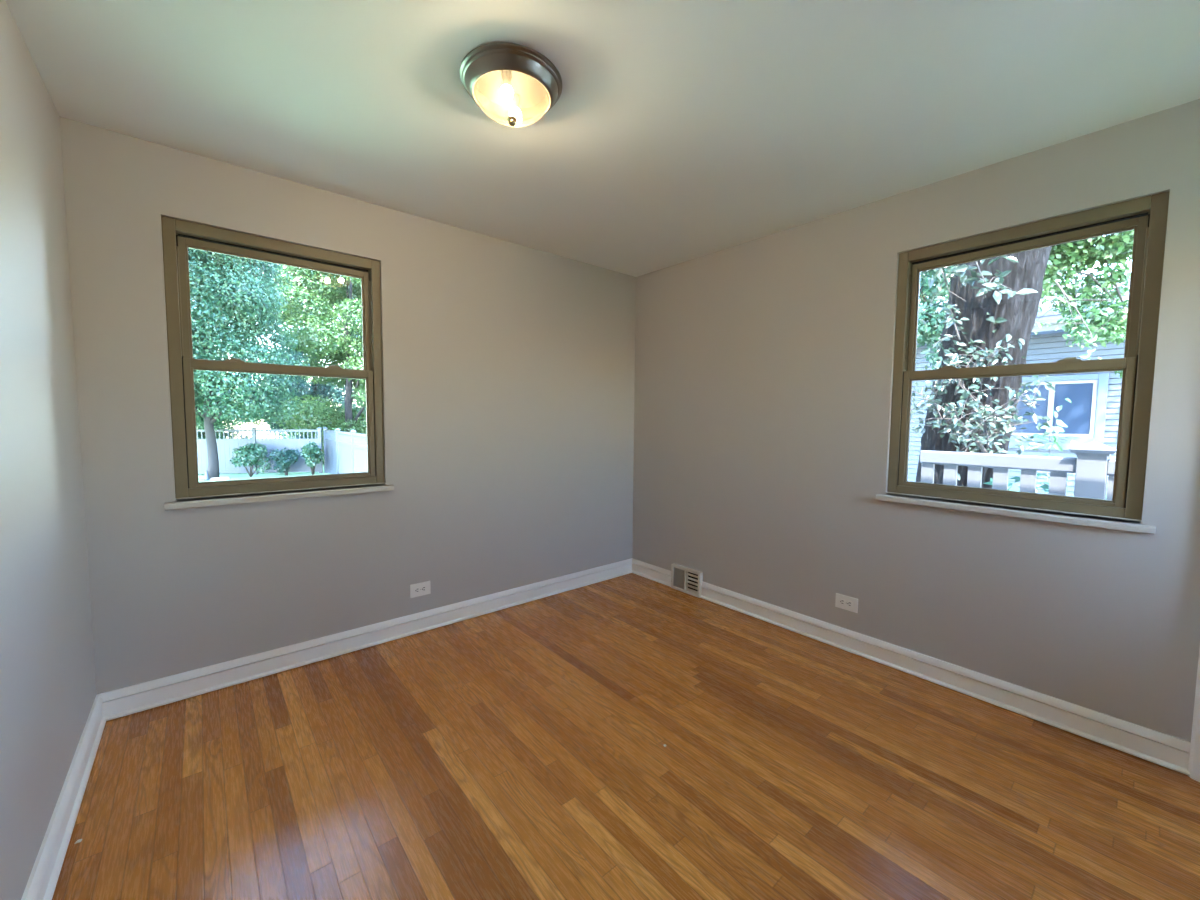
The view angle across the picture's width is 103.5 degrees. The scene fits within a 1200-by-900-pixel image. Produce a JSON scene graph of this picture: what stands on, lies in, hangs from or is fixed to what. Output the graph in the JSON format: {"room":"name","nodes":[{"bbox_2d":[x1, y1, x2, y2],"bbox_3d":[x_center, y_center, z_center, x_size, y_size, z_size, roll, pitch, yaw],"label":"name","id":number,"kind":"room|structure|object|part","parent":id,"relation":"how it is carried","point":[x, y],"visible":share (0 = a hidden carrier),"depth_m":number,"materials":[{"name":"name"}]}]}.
{"room":"empty bedroom","nodes":[
{"label":"empty bedroom","id":0,"kind":"room"},
{"bbox_2d":[0,0,96,899],"bbox_3d":[-0.834,0.045,0.299,0.150,2.440,4.100,-3,5,-40],"label":"wall","id":1,"kind":"structure","parent":0,"point":[48,694],"depth_m":1.38,"materials":[{"name":"paint"}]},
{"bbox_2d":[21,695,105,899],"bbox_3d":[-0.825,1.195,0.489,0.026,0.120,3.950,-3,5,-40],"label":"baseboard","id":2,"kind":"structure","parent":1,"relation":"attached to","point":[42,881],"depth_m":1.45,"materials":[{"name":"paint"}]},
{"bbox_2d":[60,117,635,693],"bbox_3d":[-1.015,-0.130,2.922,3.267,2.440,0.150,-3,5,-40],"label":"wall","id":3,"kind":"structure","parent":0,"point":[508,368],"depth_m":2.59,"materials":[{"name":"paint"}]},
{"bbox_2d":[161,216,393,509],"bbox_3d":[-1.578,-0.394,2.390,0.961,1.272,0.155,-3,5,-40],"label":"window","id":4,"kind":"structure","parent":3,"relation":"in","point":[178,236],"depth_m":2.27,"materials":[{"name":"paint"}]},
{"bbox_3d":[-1.595,-0.681,2.393,0.790,0.580,0.030,-3,5,-40],"label":"sash","id":5,"kind":"part","parent":4,"relation":"part of","materials":[{"name":"paint"}]},
{"bbox_3d":[-1.550,0.223,2.391,0.961,0.042,0.052,-3,5,-40],"label":"sill","id":6,"kind":"part","parent":4,"relation":"part of","materials":[{"name":"paint"}]},
{"bbox_3d":[-1.577,-0.133,2.403,0.792,0.589,0.032,-3,5,-40],"label":"sash","id":7,"kind":"part","parent":4,"relation":"part of","materials":[{"name":"paint"}]},
{"bbox_2d":[97,558,631,720],"bbox_3d":[-0.911,1.029,2.980,3.117,0.120,0.026,-3,5,-40],"label":"baseboard","id":8,"kind":"structure","parent":3,"relation":"attached to","point":[125,701],"depth_m":2.51,"materials":[{"name":"paint"}]},
{"bbox_2d":[410,581,430,597],"bbox_3d":[-1.076,0.836,2.837,0.120,0.082,0.009,-3,5,-40],"label":"outlet","id":9,"kind":"object","parent":3,"relation":"attached to","point":[423,588],"visible":1,"depth_m":2.83,"materials":[{"name":"plastic"}]},
{"bbox_2d":[5,0,1199,276],"bbox_3d":[0.376,-1.296,1.324,3.417,0.120,4.250,-3,5,-40],"label":"ceiling","id":10,"kind":"structure","parent":0,"point":[677,131],"depth_m":1.67,"materials":[{"name":"paint"}]},
{"bbox_2d":[460,42,561,126],"bbox_3d":[-0.301,-1.188,1.622,0.343,0.145,0.343,-3,5,-40],"label":"ceiling light","id":11,"kind":"object","parent":10,"relation":"attached to","point":[517,84],"visible":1,"depth_m":1.58,"materials":[{"name":"beige glass"}]},
{"bbox_3d":[-0.309,-1.184,1.566,0.041,0.042,0.041,-3,5,-40],"label":"bulb","id":12,"kind":"part","parent":11,"relation":"part of","materials":[{"name":"white glass"}]},
{"bbox_2d":[501,70,511,85],"bbox_3d":[-0.308,-1.224,1.563,0.036,0.041,0.036,-3,5,-40],"label":"socket","id":13,"kind":"object","parent":11,"relation":"attached to","point":[506,75],"depth_m":1.55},
{"bbox_2d":[510,94,519,108],"bbox_3d":[-0.300,-1.231,1.677,0.036,0.041,0.036,-3,5,-40],"label":"bulb","id":14,"kind":"object","parent":11,"relation":"attached to","point":[515,100],"depth_m":1.67,"materials":[{"name":"white glass"}]},
{"bbox_3d":[-0.301,-1.192,1.680,0.041,0.042,0.041,-3,5,-40],"label":"bulb","id":15,"kind":"part","parent":11,"relation":"part of","materials":[{"name":"white glass"}]},
{"bbox_2d":[52,573,1199,899],"bbox_3d":[0.354,1.249,1.493,3.417,0.100,4.250,-3,5,-40],"label":"floor","id":16,"kind":"structure","parent":0,"point":[518,752],"depth_m":1.68,"materials":[{"name":"brown wood"}]},
{"bbox_2d":[632,99,1199,741],"bbox_3d":[1.613,-0.077,2.461,0.150,2.440,4.250,-3,5,-40],"label":"wall","id":17,"kind":"structure","parent":0,"point":[764,365],"depth_m":2.45,"materials":[{"name":"paint"}]},
{"bbox_2d":[671,563,702,597],"bbox_3d":[0.643,0.970,3.526,0.036,0.186,0.274,-3,5,-40],"label":"air vent","id":18,"kind":"object","parent":17,"relation":"in","point":[687,580],"visible":1,"depth_m":3.52,"materials":[{"name":"metal"}]},
{"bbox_2d":[673,567,683,588],"bbox_3d":[0.605,0.966,3.575,0.026,0.148,0.110,-3,5,-40],"label":"grille","id":19,"kind":"object","parent":18,"relation":"attached to","point":[678,572],"depth_m":3.57,"materials":[{"name":"beige metal"}]},
{"bbox_2d":[835,593,857,612],"bbox_3d":[1.386,0.860,2.660,0.009,0.082,0.120,-3,5,-40],"label":"outlet","id":20,"kind":"object","parent":17,"relation":"attached to","point":[845,602],"visible":1,"depth_m":2.66,"materials":[{"name":"plastic"}]},
{"bbox_2d":[632,558,1190,775],"bbox_3d":[1.215,1.055,2.860,0.026,0.120,2.955,-3,5,-40],"label":"baseboard","id":21,"kind":"structure","parent":17,"relation":"attached to","point":[1159,748],"depth_m":2.22,"materials":[{"name":"paint"}]},
{"bbox_2d":[876,191,1169,533],"bbox_3d":[1.832,-0.348,2.144,0.155,1.272,0.961,-3,5,-40],"label":"window","id":22,"kind":"structure","parent":17,"relation":"in","point":[1147,216],"depth_m":1.97,"materials":[{"name":"paint"}]},
{"bbox_3d":[1.787,0.268,2.152,0.052,0.042,0.961,-3,5,-40],"label":"sill","id":23,"kind":"part","parent":22,"relation":"part of","materials":[{"name":"paint"}]},
{"bbox_3d":[1.826,-0.088,2.157,0.032,0.589,0.792,-3,5,-40],"label":"sash","id":24,"kind":"part","parent":22,"relation":"part of","materials":[{"name":"paint"}]},
{"bbox_3d":[1.857,-0.634,2.144,0.030,0.580,0.790,-3,5,-40],"label":"sash","id":25,"kind":"part","parent":22,"relation":"part of","materials":[{"name":"paint"}]},
{"bbox_2d":[1188,648,1199,781],"bbox_3d":[2.439,0.176,1.309,0.092,2.100,0.900,-3,5,-40],"label":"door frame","id":26,"kind":"structure","parent":17,"relation":"in","point":[1194,758],"depth_m":1.71,"materials":[{"name":"paint"}]},
{"label":"outside","id":27,"kind":"structure","parent":0,"visible":0},
{"bbox_2d":[198,438,329,481],"bbox_3d":[-12.644,1.012,19.309,90.000,0.084,80.000,-3,5,-40],"label":"ground","id":28,"kind":"structure","parent":27,"point":[232,476],"depth_m":19.01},
{"bbox_2d":[204,470,209,479],"bbox_3d":[-14.425,0.914,17.348,0.170,0.380,0.170,-3,5,-40],"label":"ornament","id":29,"kind":"object","parent":28,"relation":"on","point":[206,477],"visible":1,"depth_m":17.31,"materials":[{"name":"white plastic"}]},
{"bbox_2d":[211,477,228,479],"bbox_3d":[-14.149,1.084,17.620,0.520,0.110,0.120,-3,5,-40],"label":"edging timber","id":30,"kind":"object","parent":28,"relation":"on","point":[220,478],"visible":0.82,"depth_m":17.62,"materials":[{"name":"wood"}]},
{"bbox_2d":[191,263,264,438],"bbox_3d":[-21.049,-7.223,22.517,8.408,16.213,7.875,3,5,36],"label":"tree","id":31,"kind":"object","parent":28,"relation":"on","point":[217,349],"visible":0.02,"depth_m":23.84,"materials":[{"name":"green plant"}]},
{"bbox_2d":[188,248,309,478],"bbox_3d":[-14.787,-4.381,17.702,6.455,11.279,6.582,0,4,-9],"label":"tree","id":32,"kind":"object","parent":28,"relation":"on","point":[229,303],"visible":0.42,"depth_m":17.10,"materials":[{"name":"green plant"}]},
{"bbox_2d":[230,443,272,476],"bbox_3d":[-13.668,0.413,18.555,1.368,1.395,1.343,-3,5,-40],"label":"shrub","id":33,"kind":"object","parent":28,"relation":"on","point":[249,455],"visible":0.98,"depth_m":18.38,"materials":[{"name":"green plant"}]},
{"bbox_2d":[196,427,322,473],"bbox_3d":[-18.778,0.159,18.152,14.537,2.145,0.156,-1,4,-15],"label":"vinyl fence","id":34,"kind":"object","parent":28,"relation":"on","point":[224,446],"visible":0.26,"depth_m":19.33,"materials":[{"name":"white plastic"}]},
{"bbox_3d":[-15.296,-0.782,19.015,2.273,0.090,0.050,-1,4,-15],"label":"rail","id":35,"kind":"part","parent":34,"relation":"part of","materials":[{"name":"white plastic"}]},
{"bbox_3d":[-15.301,0.260,19.085,2.265,1.280,0.022,-1,4,-15],"label":"panel","id":36,"kind":"part","parent":34,"relation":"part of","materials":[{"name":"white plastic"}]},
{"bbox_3d":[-15.299,-0.388,19.041,2.273,0.120,0.050,-1,4,-15],"label":"rail","id":37,"kind":"part","parent":34,"relation":"part of","materials":[{"name":"white plastic"}]},
{"bbox_3d":[-15.310,0.889,19.125,2.273,0.120,0.050,-1,4,-15],"label":"rail","id":38,"kind":"part","parent":34,"relation":"part of","materials":[{"name":"white plastic"}]},
{"bbox_3d":[-14.146,0.155,19.385,0.128,2.070,0.128,-1,4,-15],"label":"post","id":39,"kind":"part","parent":34,"relation":"part of","materials":[{"name":"white plastic"}]},
{"bbox_3d":[-12.979,-0.803,19.630,2.273,0.090,0.050,-1,4,-15],"label":"rail","id":40,"kind":"part","parent":34,"relation":"part of","materials":[{"name":"white plastic"}]},
{"bbox_3d":[-12.983,-0.409,19.656,2.273,0.120,0.050,-1,4,-15],"label":"rail","id":41,"kind":"part","parent":34,"relation":"part of","materials":[{"name":"white plastic"}]},
{"bbox_3d":[-12.984,0.239,19.700,2.265,1.280,0.022,-1,4,-15],"label":"panel","id":42,"kind":"part","parent":34,"relation":"part of","materials":[{"name":"white plastic"}]},
{"bbox_3d":[-12.994,0.868,19.741,2.273,0.120,0.050,-1,4,-15],"label":"rail","id":43,"kind":"part","parent":34,"relation":"part of","materials":[{"name":"white plastic"}]},
{"bbox_3d":[-11.829,0.134,20.000,0.128,2.070,0.128,-1,4,-15],"label":"post","id":44,"kind":"part","parent":34,"relation":"part of","materials":[{"name":"white plastic"}]},
{"bbox_2d":[269,447,300,475],"bbox_3d":[-12.555,0.485,18.956,0.997,1.208,1.070,2,4,17],"label":"shrub","id":45,"kind":"object","parent":28,"relation":"on","point":[284,458],"visible":0.99,"depth_m":18.77,"materials":[{"name":"green plant"}]},
{"bbox_2d":[263,361,310,438],"bbox_3d":[-25.219,-3.989,38.490,5.034,8.033,4.917,-3,5,-40],"label":"tree","id":46,"kind":"object","parent":28,"relation":"on","point":[272,433],"visible":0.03,"depth_m":37.46,"materials":[{"name":"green plant"}]},
{"bbox_2d":[245,261,363,449],"bbox_3d":[-19.625,-9.242,32.071,8.923,19.605,9.373,-3,5,-40],"label":"tree","id":47,"kind":"object","parent":28,"relation":"on","point":[333,393],"visible":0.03,"depth_m":30.50,"materials":[{"name":"green plant"}]},
{"bbox_2d":[256,265,366,464],"bbox_3d":[-13.224,-6.576,24.645,7.261,15.344,7.327,2,4,16],"label":"tree","id":48,"kind":"object","parent":28,"relation":"on","point":[314,338],"visible":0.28,"depth_m":23.27,"materials":[{"name":"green plant"}]},
{"bbox_2d":[300,441,323,474],"bbox_3d":[-11.710,0.354,19.299,0.955,1.440,0.818,-3,5,-40],"label":"shrub","id":49,"kind":"object","parent":28,"relation":"on","point":[312,454],"visible":1,"depth_m":19.09,"materials":[{"name":"green plant"}]},
{"bbox_2d":[323,427,366,473],"bbox_3d":[-7.772,0.428,15.517,0.156,2.145,12.156,-3,5,-40],"label":"vinyl fence","id":50,"kind":"object","parent":28,"relation":"on","point":[344,452],"visible":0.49,"depth_m":17.44,"materials":[{"name":"white plastic"}]},
{"bbox_3d":[-11.644,0.130,20.091,0.128,2.070,0.128,-3,5,-40],"label":"post","id":51,"kind":"part","parent":50,"relation":"part of","materials":[{"name":"white plastic"}]},
{"bbox_3d":[-10.865,-0.357,19.140,0.050,0.120,2.276,-3,5,-40],"label":"rail","id":52,"kind":"part","parent":50,"relation":"part of","materials":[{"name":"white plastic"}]},
{"bbox_3d":[-10.873,0.292,19.186,0.022,1.280,2.268,-3,5,-40],"label":"panel","id":53,"kind":"part","parent":50,"relation":"part of","materials":[{"name":"white plastic"}]},
{"bbox_3d":[-10.095,0.264,18.262,0.128,2.070,0.128,-3,5,-40],"label":"post","id":54,"kind":"part","parent":50,"relation":"part of","materials":[{"name":"white plastic"}]},
{"bbox_3d":[-9.313,-0.616,17.285,0.050,0.090,2.276,-3,5,-40],"label":"rail","id":55,"kind":"part","parent":50,"relation":"part of","materials":[{"name":"white plastic"}]},
{"bbox_3d":[-9.316,-0.222,17.312,0.050,0.120,2.276,-3,5,-40],"label":"rail","id":56,"kind":"part","parent":50,"relation":"part of","materials":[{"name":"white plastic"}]},
{"bbox_3d":[-9.325,0.426,17.358,0.022,1.280,2.268,-3,5,-40],"label":"panel","id":57,"kind":"part","parent":50,"relation":"part of","materials":[{"name":"white plastic"}]},
{"bbox_3d":[-8.547,0.399,16.434,0.128,2.070,0.128,-3,5,-40],"label":"post","id":58,"kind":"part","parent":50,"relation":"part of","materials":[{"name":"white plastic"}]},
{"bbox_3d":[-7.764,-0.482,15.457,0.050,0.090,2.276,-3,5,-40],"label":"rail","id":59,"kind":"part","parent":50,"relation":"part of","materials":[{"name":"white plastic"}]},
{"bbox_3d":[-7.768,-0.088,15.483,0.050,0.120,2.276,-3,5,-40],"label":"rail","id":60,"kind":"part","parent":50,"relation":"part of","materials":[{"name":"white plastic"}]},
{"bbox_3d":[-7.776,0.560,15.529,0.022,1.280,2.268,-3,5,-40],"label":"panel","id":61,"kind":"part","parent":50,"relation":"part of","materials":[{"name":"white plastic"}]},
{"bbox_2d":[352,382,365,416],"bbox_3d":[-20.681,-4.181,42.410,4.450,7.920,5.067,0,4,-6],"label":"tree","id":62,"kind":"object","parent":28,"relation":"on","point":[360,406],"visible":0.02,"depth_m":41.26,"materials":[{"name":"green plant"}]},
{"bbox_2d":[919,265,1088,304],"bbox_3d":[16.200,-4.750,19.807,6.623,12.280,6.931,2,4,24],"label":"tree","id":63,"kind":"object","parent":28,"relation":"on","point":[1074,265],"visible":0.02,"depth_m":19.85,"materials":[{"name":"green plant"}]},
{"bbox_2d":[907,272,1130,495],"bbox_3d":[10.163,-1.180,12.214,10.140,5.698,18.600,-3,5,-40],"label":"house","id":64,"kind":"structure","parent":28,"relation":"on","point":[1092,414],"depth_m":8.02,"materials":[{"name":"white wood"}]},
{"bbox_3d":[7.757,-0.706,8.144,0.034,0.940,1.080,-3,5,-40],"label":"window sash","id":65,"kind":"part","parent":64,"relation":"part of","materials":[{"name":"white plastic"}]},
{"bbox_3d":[7.743,-0.641,8.137,0.070,1.260,1.370,-3,5,-40],"label":"window casing","id":66,"kind":"part","parent":64,"relation":"part of","materials":[{"name":"white wood"}]},
{"bbox_2d":[910,230,1133,488],"bbox_3d":[4.773,-3.949,4.482,6.950,12.253,7.766,0,4,-14],"label":"tree","id":67,"kind":"object","parent":28,"relation":"on","point":[988,317],"visible":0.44,"depth_m":5.10,"materials":[{"name":"green plant"}]},
{"bbox_2d":[983,473,1106,499],"bbox_3d":[4.048,1.202,4.109,1.677,2.033,1.584,-3,5,-40],"label":"shrub","id":68,"kind":"object","parent":28,"relation":"on","point":[1011,487],"visible":0.02,"depth_m":3.98,"materials":[{"name":"green plant"}]},
{"bbox_2d":[1026,398,1079,493],"bbox_3d":[5.688,0.722,6.004,0.575,2.747,0.541,2,4,18],"label":"sapling","id":69,"kind":"object","parent":28,"relation":"on","point":[1057,444],"visible":0.33,"depth_m":5.87,"materials":[{"name":"green plant"}]},
{"bbox_3d":[5.780,0.801,5.994,0.290,2.591,0.346,3,5,36],"label":"stem","id":70,"kind":"part","parent":69,"relation":"part of","materials":[{"name":"green plant"}]},
{"bbox_3d":[3.342,1.754,1.763,1.452,1.208,4.550,-3,5,-40],"label":"deck","id":71,"kind":"object","parent":28,"relation":"on","visible":0},
{"bbox_2d":[1069,441,1115,499],"bbox_3d":[3.116,0.502,3.025,0.208,1.120,0.208,-3,5,-40],"label":"railing post","id":72,"kind":"object","parent":71,"relation":"on","point":[1091,475],"visible":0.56,"depth_m":2.95,"materials":[{"name":"white paint"}]},
{"bbox_2d":[920,450,1076,495],"bbox_3d":[2.794,0.489,3.405,0.090,0.926,0.860,-3,5,-40],"label":"deck railing","id":73,"kind":"object","parent":72,"relation":"attached to","point":[1058,467],"visible":0.44,"depth_m":3.32,"materials":[{"name":"white paint"}]},
{"bbox_3d":[2.798,0.076,3.377,0.090,0.098,0.860,-3,5,-40],"label":"rail","id":74,"kind":"part","parent":73,"relation":"part of","materials":[{"name":"white paint"}]},
{"bbox_2d":[1107,459,1114,499],"bbox_3d":[3.622,0.560,2.428,0.090,0.926,1.432,-3,5,-40],"label":"deck railing","id":75,"kind":"object","parent":72,"relation":"attached to","point":[1111,462],"visible":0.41,"depth_m":2.92,"materials":[{"name":"white paint"}]},
{"bbox_3d":[3.625,0.147,2.401,0.090,0.098,1.432,-3,5,-40],"label":"rail","id":76,"kind":"part","parent":75,"relation":"part of","materials":[{"name":"white paint"}]}
]}

